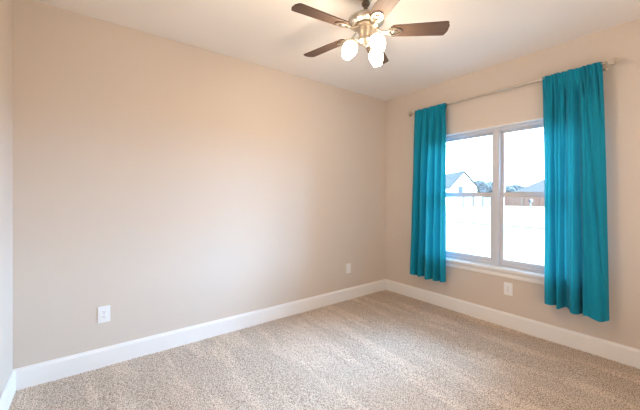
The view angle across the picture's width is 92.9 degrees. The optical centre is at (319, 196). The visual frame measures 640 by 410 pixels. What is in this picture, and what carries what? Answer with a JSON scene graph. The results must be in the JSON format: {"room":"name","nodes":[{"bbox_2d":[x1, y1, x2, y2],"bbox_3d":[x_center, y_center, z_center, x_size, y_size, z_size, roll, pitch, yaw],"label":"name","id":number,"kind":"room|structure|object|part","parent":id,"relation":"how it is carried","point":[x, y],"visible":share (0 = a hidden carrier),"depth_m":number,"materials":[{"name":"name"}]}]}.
{"room":"empty bedroom","nodes":[
{"label":"empty bedroom","id":0,"kind":"room"},
{"bbox_2d":[0,0,12,396],"bbox_3d":[-0.964,-0.030,0.431,0.160,2.740,4.070,0,0,-37],"label":"wall","id":1,"kind":"structure","parent":0,"point":[6,6],"depth_m":1.95,"materials":[{"name":"paint"}]},
{"bbox_2d":[0,370,15,409],"bbox_3d":[-0.936,1.268,0.542,0.016,0.151,3.893,0,0,-37],"label":"baseboard","id":2,"kind":"structure","parent":1,"relation":"attached to","point":[8,393],"depth_m":1.94,"materials":[{"name":"white paint"}]},
{"bbox_2d":[13,0,385,368],"bbox_3d":[-0.633,-0.030,3.330,4.180,2.740,0.160,0,0,-37],"label":"wall","id":3,"kind":"structure","parent":0,"point":[167,184],"depth_m":2.70,"materials":[{"name":"paint"}]},
{"bbox_2d":[98,305,109,322],"bbox_3d":[-1.712,0.930,2.410,0.082,0.128,0.009,0,0,-37],"label":"wall outlet","id":4,"kind":"object","parent":3,"relation":"attached to","point":[104,311],"visible":1,"depth_m":2.41,"materials":[{"name":"plastic"}]},
{"bbox_2d":[13,279,385,390],"bbox_3d":[-0.580,1.268,3.259,3.860,0.151,0.016,0,0,-37],"label":"baseboard","id":5,"kind":"structure","parent":3,"relation":"attached to","point":[51,370],"depth_m":2.68,"materials":[{"name":"white paint"}]},
{"bbox_2d":[346,263,350,273],"bbox_3d":[0.373,0.935,3.985,0.082,0.128,0.007,0,0,-37],"label":"blank wall plate","id":6,"kind":"object","parent":3,"relation":"attached to","point":[348,266],"visible":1,"depth_m":3.98,"materials":[{"name":"plastic"}]},
{"bbox_2d":[9,290,639,409],"bbox_3d":[0.592,1.341,1.706,3.860,0.008,3.910,0,0,-37],"label":"floor","id":7,"kind":"structure","parent":0,"point":[385,349],"depth_m":2.35,"materials":[{"name":"carpet"}]},
{"bbox_2d":[33,0,639,100],"bbox_3d":[0.592,-1.460,1.706,4.180,0.120,4.230,0,0,-37],"label":"ceiling","id":8,"kind":"structure","parent":0,"point":[481,34],"depth_m":2.56,"materials":[{"name":"paint"}]},
{"bbox_2d":[291,0,449,66],"bbox_3d":[0.281,-1.165,2.072,1.039,0.469,1.053,0,0,-37],"label":"ceiling fan","id":9,"kind":"object","parent":8,"relation":"hanging from","point":[365,22],"visible":1,"depth_m":2.02,"materials":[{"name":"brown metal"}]},
{"bbox_3d":[0.007,-1.127,1.893,0.383,0.006,0.126,0,12,-31],"label":"blade","id":10,"kind":"part","parent":9,"relation":"part of","materials":[{"name":"brown wood"}]},
{"bbox_3d":[0.043,-1.127,2.310,0.383,0.006,0.126,0,12,41],"label":"blade","id":11,"kind":"part","parent":9,"relation":"part of","materials":[{"name":"brown wood"}]},
{"bbox_3d":[0.203,-0.991,2.058,0.103,0.120,0.100,0,0,-37],"label":"lamp shade","id":12,"kind":"part","parent":9,"relation":"part of","materials":[{"name":"white glass"}]},
{"bbox_3d":[0.399,-0.991,2.165,0.104,0.120,0.099,0,0,-37],"label":"lamp shade","id":13,"kind":"part","parent":9,"relation":"part of","materials":[{"name":"white glass"}]},
{"bbox_3d":[0.373,-0.991,1.969,0.099,0.120,0.104,0,0,-37],"label":"lamp shade","id":14,"kind":"part","parent":9,"relation":"part of","materials":[{"name":"white glass"}]},
{"bbox_3d":[0.451,-1.127,2.405,0.126,0.006,0.383,-13,-5,22],"label":"blade","id":15,"kind":"part","parent":9,"relation":"part of","materials":[{"name":"brown wood"}]},
{"bbox_3d":[0.393,-1.127,1.730,0.126,0.006,0.383,12,-3,-13],"label":"blade","id":16,"kind":"part","parent":9,"relation":"part of","materials":[{"name":"brown wood"}]},
{"bbox_3d":[0.667,-1.127,2.047,0.383,0.006,0.126,0,-12,5],"label":"blade","id":17,"kind":"part","parent":9,"relation":"part of","materials":[{"name":"brown wood"}]},
{"bbox_2d":[386,18,639,348],"bbox_3d":[2.197,-0.030,2.916,0.160,2.740,3.910,0,0,-37],"label":"wall","id":18,"kind":"structure","parent":0,"point":[621,81],"depth_m":2.93,"materials":[{"name":"paint"}]},
{"bbox_2d":[446,129,495,265],"bbox_3d":[1.686,-0.007,3.618,0.080,1.495,0.805,0,0,-37],"label":"window","id":19,"kind":"structure","parent":18,"relation":"in","point":[450,254],"depth_m":3.47,"materials":[{"name":"plastic"}]},
{"bbox_3d":[1.679,0.331,3.612,0.026,0.762,0.753,0,0,-37],"label":"sash","id":20,"kind":"part","parent":19,"relation":"part of","materials":[{"name":"glass"}]},
{"bbox_3d":[1.702,-0.365,3.629,0.022,0.707,0.753,0,0,-37],"label":"sash","id":21,"kind":"part","parent":19,"relation":"part of","materials":[{"name":"glass"}]},
{"bbox_2d":[446,118,542,135],"bbox_3d":[1.875,-0.749,3.256,0.054,0.012,1.608,0,0,-37],"label":"trim","id":22,"kind":"structure","parent":18,"relation":"attached to","point":[538,119],"depth_m":3.22,"materials":[{"name":"white paint"}]},
{"bbox_2d":[446,261,543,284],"bbox_3d":[1.842,0.799,3.231,0.026,0.066,1.670,0,0,-37],"label":"trim","id":23,"kind":"structure","parent":18,"relation":"attached to","point":[531,279],"depth_m":3.19,"materials":[{"name":"white paint"}]},
{"bbox_2d":[446,257,543,278],"bbox_3d":[1.861,0.752,3.245,0.110,0.025,1.690,0,0,-37],"label":"windowsill","id":24,"kind":"structure","parent":18,"relation":"attached to","point":[505,269],"depth_m":3.19,"materials":[{"name":"white paint"}]},
{"bbox_2d":[493,127,498,265],"bbox_3d":[1.896,-0.007,3.272,0.010,1.491,0.060,0,0,-37],"label":"trim","id":25,"kind":"structure","parent":18,"relation":"attached to","point":[495,130],"depth_m":3.26,"materials":[{"name":"plastic"}]},
{"bbox_2d":[504,282,512,295],"bbox_3d":[1.933,0.945,3.124,0.009,0.128,0.082,0,0,-37],"label":"wall outlet","id":26,"kind":"object","parent":18,"relation":"attached to","point":[508,287],"visible":1,"depth_m":3.12,"materials":[{"name":"plastic"}]},
{"bbox_2d":[408,57,616,115],"bbox_3d":[1.786,-1.083,3.226,0.122,0.062,1.982,0,0,-37],"label":"curtain rod","id":27,"kind":"object","parent":18,"relation":"attached to","point":[612,61],"visible":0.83,"depth_m":2.97,"materials":[{"name":"silver metal"}]},
{"bbox_2d":[410,103,446,281],"bbox_3d":[1.304,-0.049,3.748,0.110,2.112,0.513,0,0,-37],"label":"curtain","id":28,"kind":"object","parent":27,"relation":"hanging from","point":[428,224],"visible":1,"depth_m":3.70,"materials":[{"name":"teal fabric"}]},
{"bbox_2d":[542,62,608,321],"bbox_3d":[2.164,-0.051,2.605,0.113,2.108,0.456,0,0,-37],"label":"curtain","id":29,"kind":"object","parent":27,"relation":"hanging from","point":[576,272],"visible":1,"depth_m":2.59,"materials":[{"name":"teal fabric"}]},
{"bbox_2d":[386,279,639,368],"bbox_3d":[2.131,1.268,2.856,0.016,0.151,3.893,0,0,-37],"label":"baseboard","id":30,"kind":"structure","parent":18,"relation":"attached to","point":[620,353],"depth_m":2.96,"materials":[{"name":"white paint"}]},
{"bbox_2d":[499,120,543,273],"bbox_3d":[2.171,-0.007,2.975,0.080,1.495,0.805,0,0,-37],"label":"window","id":31,"kind":"structure","parent":18,"relation":"in","point":[503,262],"depth_m":3.23,"materials":[{"name":"plastic"}]},
{"bbox_3d":[2.164,0.331,2.970,0.026,0.762,0.753,0,0,-37],"label":"sash","id":32,"kind":"part","parent":31,"relation":"part of","materials":[{"name":"glass"}]},
{"bbox_3d":[2.186,-0.365,2.986,0.022,0.707,0.753,0,0,-37],"label":"sash","id":33,"kind":"part","parent":31,"relation":"part of","materials":[{"name":"glass"}]},
{"label":"outside","id":34,"kind":"structure","parent":0,"visible":0},
{"bbox_2d":[446,206,544,264],"bbox_3d":[84.136,1.790,107.312,256.410,0.500,370.000,0,0,-37],"label":"ground","id":35,"kind":"structure","parent":34,"point":[527,245],"depth_m":11.56,"materials":[{"name":"white"}]},
{"bbox_2d":[446,165,479,205],"bbox_3d":[23.602,-1.886,58.000,4.909,6.852,16.700,0,0,0],"label":"house","id":36,"kind":"structure","parent":35,"relation":"on","point":[457,182],"depth_m":50.00,"materials":[{"name":"white"}]},
{"bbox_2d":[462,197,490,206],"bbox_3d":[26.048,0.755,50.051,8.160,1.570,0.370,0,0,-31],"label":"wooden fence","id":37,"kind":"object","parent":35,"relation":"on","point":[466,202],"visible":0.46,"depth_m":49.56,"materials":[{"name":"white wood"}]},
{"bbox_3d":[22.706,0.755,48.051,0.340,1.570,0.340,0,0,-37],"label":"post","id":38,"kind":"part","parent":37,"relation":"part of","materials":[{"name":"white wood"}]},
{"bbox_2d":[475,180,487,197],"bbox_3d":[38.716,-1.355,73.978,4.288,5.804,4.334,0,0,42],"label":"tree","id":39,"kind":"object","parent":35,"relation":"on","point":[483,185],"visible":0.53,"depth_m":72.26,"materials":[{"name":"green plant"}]},
{"bbox_3d":[38.603,-2.320,74.052,4.340,3.875,4.613,0,0,-37],"label":"crown","id":40,"kind":"part","parent":39,"relation":"part of","materials":[{"name":"green plant"}]},
{"bbox_2d":[484,184,491,197],"bbox_3d":[46.044,-1.378,84.408,5.351,5.851,6.328,0,0,-37],"label":"tree","id":41,"kind":"object","parent":35,"relation":"on","point":[489,187],"visible":0.2,"depth_m":81.98,"materials":[{"name":"green plant"}]},
{"bbox_2d":[505,185,515,191],"bbox_3d":[47.352,-0.786,76.963,4.992,4.669,4.377,0,0,-37],"label":"tree","id":42,"kind":"object","parent":35,"relation":"on","point":[507,188],"visible":0.25,"depth_m":75.35,"materials":[{"name":"green plant"}]},
{"bbox_2d":[509,184,523,190],"bbox_3d":[58.543,-1.294,91.853,6.403,5.681,6.916,0,0,-37],"label":"tree","id":43,"kind":"object","parent":35,"relation":"on","point":[517,187],"visible":0.23,"depth_m":89.26,"materials":[{"name":"green plant"}]},
{"bbox_2d":[505,197,543,205],"bbox_3d":[35.964,0.530,52.042,0.374,2.020,11.503,0,0,-44],"label":"fence","id":44,"kind":"object","parent":35,"relation":"on","point":[509,201],"visible":0.25,"depth_m":52.68,"materials":[{"name":"brown wood"}]},
{"bbox_2d":[514,180,543,191],"bbox_3d":[48.553,-1.598,60.000,14.000,6.277,11.800,0,0,0],"label":"house","id":45,"kind":"structure","parent":35,"relation":"on","point":[538,186],"depth_m":61.20,"materials":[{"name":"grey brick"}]},
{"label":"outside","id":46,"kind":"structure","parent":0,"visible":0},
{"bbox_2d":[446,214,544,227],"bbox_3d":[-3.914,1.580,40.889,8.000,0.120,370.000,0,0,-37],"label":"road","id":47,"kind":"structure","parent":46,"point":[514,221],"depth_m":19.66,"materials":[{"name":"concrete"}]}
]}

